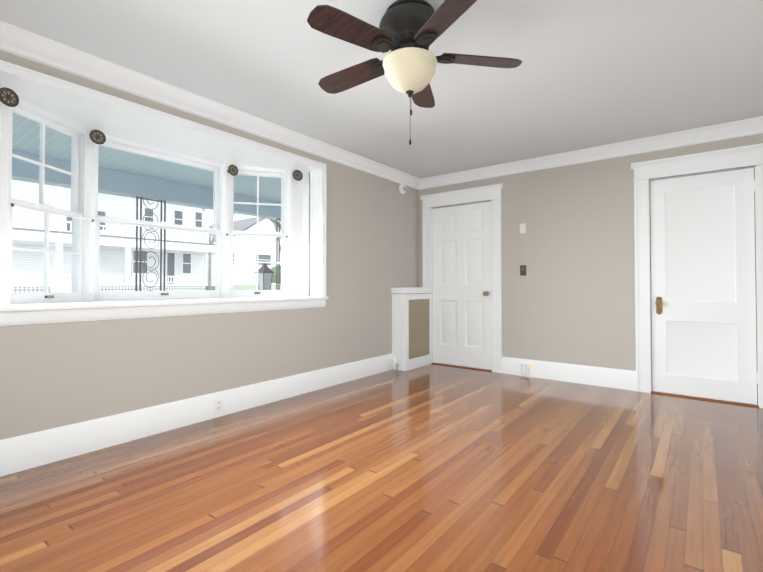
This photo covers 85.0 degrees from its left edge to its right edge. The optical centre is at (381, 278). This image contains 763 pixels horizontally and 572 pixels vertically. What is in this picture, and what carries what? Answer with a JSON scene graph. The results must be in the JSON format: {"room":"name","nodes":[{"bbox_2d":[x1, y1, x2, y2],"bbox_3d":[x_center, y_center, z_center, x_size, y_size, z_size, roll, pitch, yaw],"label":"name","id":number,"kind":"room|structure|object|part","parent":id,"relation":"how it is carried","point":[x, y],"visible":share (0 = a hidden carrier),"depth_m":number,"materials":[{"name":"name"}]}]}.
{"room":"empty living room","nodes":[
{"label":"empty living room","id":0,"kind":"room"},
{"bbox_2d":[0,50,418,439],"bbox_3d":[-1.371,-0.132,3.308,0.150,2.440,6.240,-1,-1,38],"label":"wall","id":1,"kind":"structure","parent":0,"point":[54,375],"depth_m":3.31,"materials":[{"name":"grey paint"}]},
{"bbox_2d":[0,60,328,325],"bbox_3d":[-1.785,-0.444,3.253,0.806,1.447,3.050,-1,-1,38],"label":"bay window","id":2,"kind":"structure","parent":1,"relation":"in","point":[87,219],"depth_m":3.14,"materials":[{"name":"white wood"}]},
{"bbox_2d":[0,353,392,476],"bbox_3d":[-1.299,0.991,3.235,0.030,0.192,5.940,-1,-1,38],"label":"baseboard","id":3,"kind":"structure","parent":1,"relation":"attached to","point":[28,451],"depth_m":2.89,"materials":[{"name":"white wood"}]},
{"bbox_2d":[214,399,222,413],"bbox_3d":[-1.274,1.004,3.252,0.008,0.097,0.072,-1,-1,38],"label":"outlet","id":4,"kind":"object","parent":3,"relation":"attached to","point":[218,406],"visible":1,"depth_m":3.25,"materials":[{"name":"white plastic"}]},
{"bbox_2d":[0,20,423,189],"bbox_3d":[-1.276,-1.292,3.254,0.088,0.122,5.940,-1,-1,38],"label":"crown molding","id":5,"kind":"structure","parent":1,"relation":"attached to","point":[24,43],"depth_m":2.94,"materials":[{"name":"white wood"}]},
{"bbox_2d":[399,184,406,193],"bbox_3d":[0.279,-1.137,5.310,0.040,0.132,0.132,-1,-1,38],"label":"smoke detector","id":6,"kind":"object","parent":1,"relation":"attached to","point":[402,189],"visible":1,"depth_m":5.28,"materials":[{"name":"white plastic"}]},
{"bbox_2d":[0,364,762,571],"bbox_3d":[0.111,1.100,2.147,3.890,0.060,6.240,-1,-1,38],"label":"floor","id":7,"kind":"structure","parent":0,"point":[434,468],"depth_m":2.12,"materials":[{"name":"brown wood"}]},
{"bbox_2d":[394,357,398,370],"bbox_3d":[0.185,1.032,5.015,0.052,0.167,0.076,-1,-1,38],"label":"radiator valve","id":8,"kind":"object","parent":7,"relation":"on","point":[396,361],"visible":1,"depth_m":5.00,"materials":[{"name":"silver metal"}]},
{"bbox_2d":[391,287,432,370],"bbox_3d":[0.397,0.620,5.290,0.216,1.000,0.620,-1,-1,38],"label":"radiator cover","id":9,"kind":"object","parent":7,"relation":"on","point":[411,327],"visible":0.98,"depth_m":5.12,"materials":[{"name":"white wood"}]},
{"bbox_2d":[0,0,762,178],"bbox_3d":[0.111,-1.400,2.187,3.890,0.060,6.240,-1,-1,38],"label":"ceiling","id":10,"kind":"structure","parent":0,"point":[588,74],"depth_m":2.69,"materials":[{"name":"white paint"}]},
{"bbox_2d":[307,0,521,144],"bbox_3d":[0.113,-1.030,2.162,1.107,0.680,1.124,-1,-1,38],"label":"ceiling fan","id":11,"kind":"object","parent":10,"relation":"hanging from","point":[407,33],"visible":1,"depth_m":2.05,"materials":[{"name":"brown wood"}]},
{"bbox_3d":[0.146,-0.905,2.151,0.282,0.430,0.282,-1,-1,38],"label":"lamp shade","id":12,"kind":"part","parent":11,"relation":"part of","materials":[{"name":"beige glass"}]},
{"bbox_2d":[418,133,762,370],"bbox_3d":[1.969,-0.111,4.579,3.890,2.440,0.150,-1,-1,38],"label":"wall","id":13,"kind":"structure","parent":0,"point":[568,297],"depth_m":4.43,"materials":[{"name":"grey paint"}]},
{"bbox_2d":[431,362,491,371],"bbox_3d":[1.019,1.115,5.252,0.860,0.010,0.112,-1,-1,38],"label":"left door threshold sill","id":14,"kind":"structure","parent":13,"relation":"attached to","point":[462,367],"depth_m":5.21,"materials":[{"name":"brown wood"}]},
{"bbox_2d":[432,201,491,369],"bbox_3d":[0.990,0.092,5.231,0.820,2.026,0.101,-1,-1,38],"label":"door","id":15,"kind":"structure","parent":13,"relation":"in","point":[462,305],"depth_m":5.22,"materials":[{"name":"white wood"}]},
{"bbox_2d":[420,183,503,372],"bbox_3d":[1.025,0.009,5.277,1.130,2.222,0.212,-1,-1,38],"label":"door frame","id":16,"kind":"structure","parent":13,"relation":"attached to","point":[489,193],"depth_m":4.97,"materials":[{"name":"white wood"}]},
{"bbox_2d":[520,223,525,233],"bbox_3d":[1.615,-0.565,4.758,0.072,0.118,0.007,-1,-1,38],"label":"switch cover","id":17,"kind":"object","parent":13,"relation":"attached to","point":[523,228],"visible":1,"depth_m":4.75,"materials":[{"name":"beige plastic"}]},
{"bbox_2d":[520,265,525,275],"bbox_3d":[1.612,-0.089,4.746,0.072,0.118,0.020,-1,-1,38],"label":"switch plate","id":18,"kind":"object","parent":13,"relation":"attached to","point":[522,269],"visible":1,"depth_m":4.75,"materials":[{"name":"brown metal"}]},
{"bbox_2d":[502,357,635,390],"bbox_3d":[1.949,1.011,4.469,1.350,0.192,0.020,-1,-1,38],"label":"baseboard","id":19,"kind":"structure","parent":13,"relation":"attached to","point":[573,373],"depth_m":4.39,"materials":[{"name":"white wood"}]},
{"bbox_2d":[520,363,529,373],"bbox_3d":[1.619,1.023,4.693,0.114,0.112,0.026,-1,-1,38],"label":"adapter","id":20,"kind":"object","parent":19,"relation":"attached to","point":[524,368],"visible":1,"depth_m":4.68,"materials":[{"name":"white plastic"}]},
{"bbox_2d":[420,116,762,188],"bbox_3d":[1.888,-1.272,4.509,3.390,0.122,0.088,-1,-1,38],"label":"crown molding","id":21,"kind":"structure","parent":13,"relation":"attached to","point":[751,126],"depth_m":4.19,"materials":[{"name":"white wood"}]},
{"bbox_2d":[631,143,762,407],"bbox_3d":[2.922,-0.015,3.816,1.060,2.222,0.212,-1,-1,38],"label":"door frame","id":22,"kind":"structure","parent":13,"relation":"attached to","point":[715,161],"depth_m":3.94,"materials":[{"name":"white wood"}]},
{"bbox_2d":[650,168,756,404],"bbox_3d":[2.888,0.069,3.770,0.750,2.026,0.100,-1,-1,38],"label":"door","id":23,"kind":"structure","parent":13,"relation":"in","point":[703,295],"depth_m":3.77,"materials":[{"name":"white wood"}]},
{"bbox_3d":[2.629,0.264,3.944,0.056,0.170,0.065,-1,-1,38],"label":"knob","id":24,"kind":"part","parent":23,"relation":"part of","materials":[{"name":"gold metal"}]},
{"bbox_2d":[651,391,758,406],"bbox_3d":[2.916,1.091,3.791,0.790,0.010,0.112,-1,-1,38],"label":"right door threshold sill","id":25,"kind":"structure","parent":13,"relation":"attached to","point":[715,400],"depth_m":3.73,"materials":[{"name":"brown wood"}]},
{"label":"outside","id":26,"kind":"structure","parent":0,"visible":0},
{"bbox_3d":[-23.100,2.559,42.660,77.350,0.220,120.000,-1,-1,38],"label":"ground","id":27,"kind":"structure","parent":26,"visible":0},
{"bbox_2d":[12,112,309,295],"bbox_3d":[-2.209,0.268,4.515,2.640,3.360,13.000,-1,-1,38],"label":"porch","id":28,"kind":"object","parent":27,"relation":"on","point":[189,183],"visible":0.02,"depth_m":5.06,"materials":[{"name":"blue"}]},
{"bbox_2d":[142,197,280,290],"bbox_3d":[-2.310,-0.096,6.145,0.008,2.468,6.767,-1,-1,38],"label":"scrollwork","id":29,"kind":"object","parent":28,"relation":"attached to","point":[156,246],"depth_m":5.32,"materials":[{"name":"black metal"}]},
{"bbox_2d":[233,285,280,289],"bbox_3d":[-35.678,1.397,39.744,61.000,2.050,100.000,-1,-1,38],"label":"lawn","id":30,"kind":"structure","parent":27,"relation":"on","point":[245,287],"depth_m":36.52,"materials":[{"name":"green plant"}]},
{"bbox_2d":[11,180,214,292],"bbox_3d":[-18.477,-5.195,26.209,15.900,12.700,12.667,-1,-1,38],"label":"house","id":31,"kind":"structure","parent":30,"relation":"on","point":[126,233],"depth_m":23.24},
{"bbox_2d":[203,209,280,289],"bbox_3d":[-8.686,-2.938,29.910,5.745,8.204,12.057,-1,-1,38],"label":"bush","id":32,"kind":"object","parent":30,"relation":"on","point":[273,269],"depth_m":26.24,"materials":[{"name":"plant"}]},
{"bbox_2d":[209,217,280,284],"bbox_3d":[-14.544,-2.589,42.667,10.000,6.816,12.000,-1,-1,38],"label":"house","id":33,"kind":"structure","parent":30,"relation":"on","point":[267,244],"depth_m":38.71,"materials":[{"name":"white"}]},
{"bbox_2d":[255,261,273,289],"bbox_3d":[-2.050,0.797,7.287,0.233,2.210,0.233,-1,-1,38],"label":"lantern","id":34,"kind":"object","parent":27,"relation":"on","point":[264,281],"depth_m":7.25,"materials":[{"name":"black metal"}]}
]}

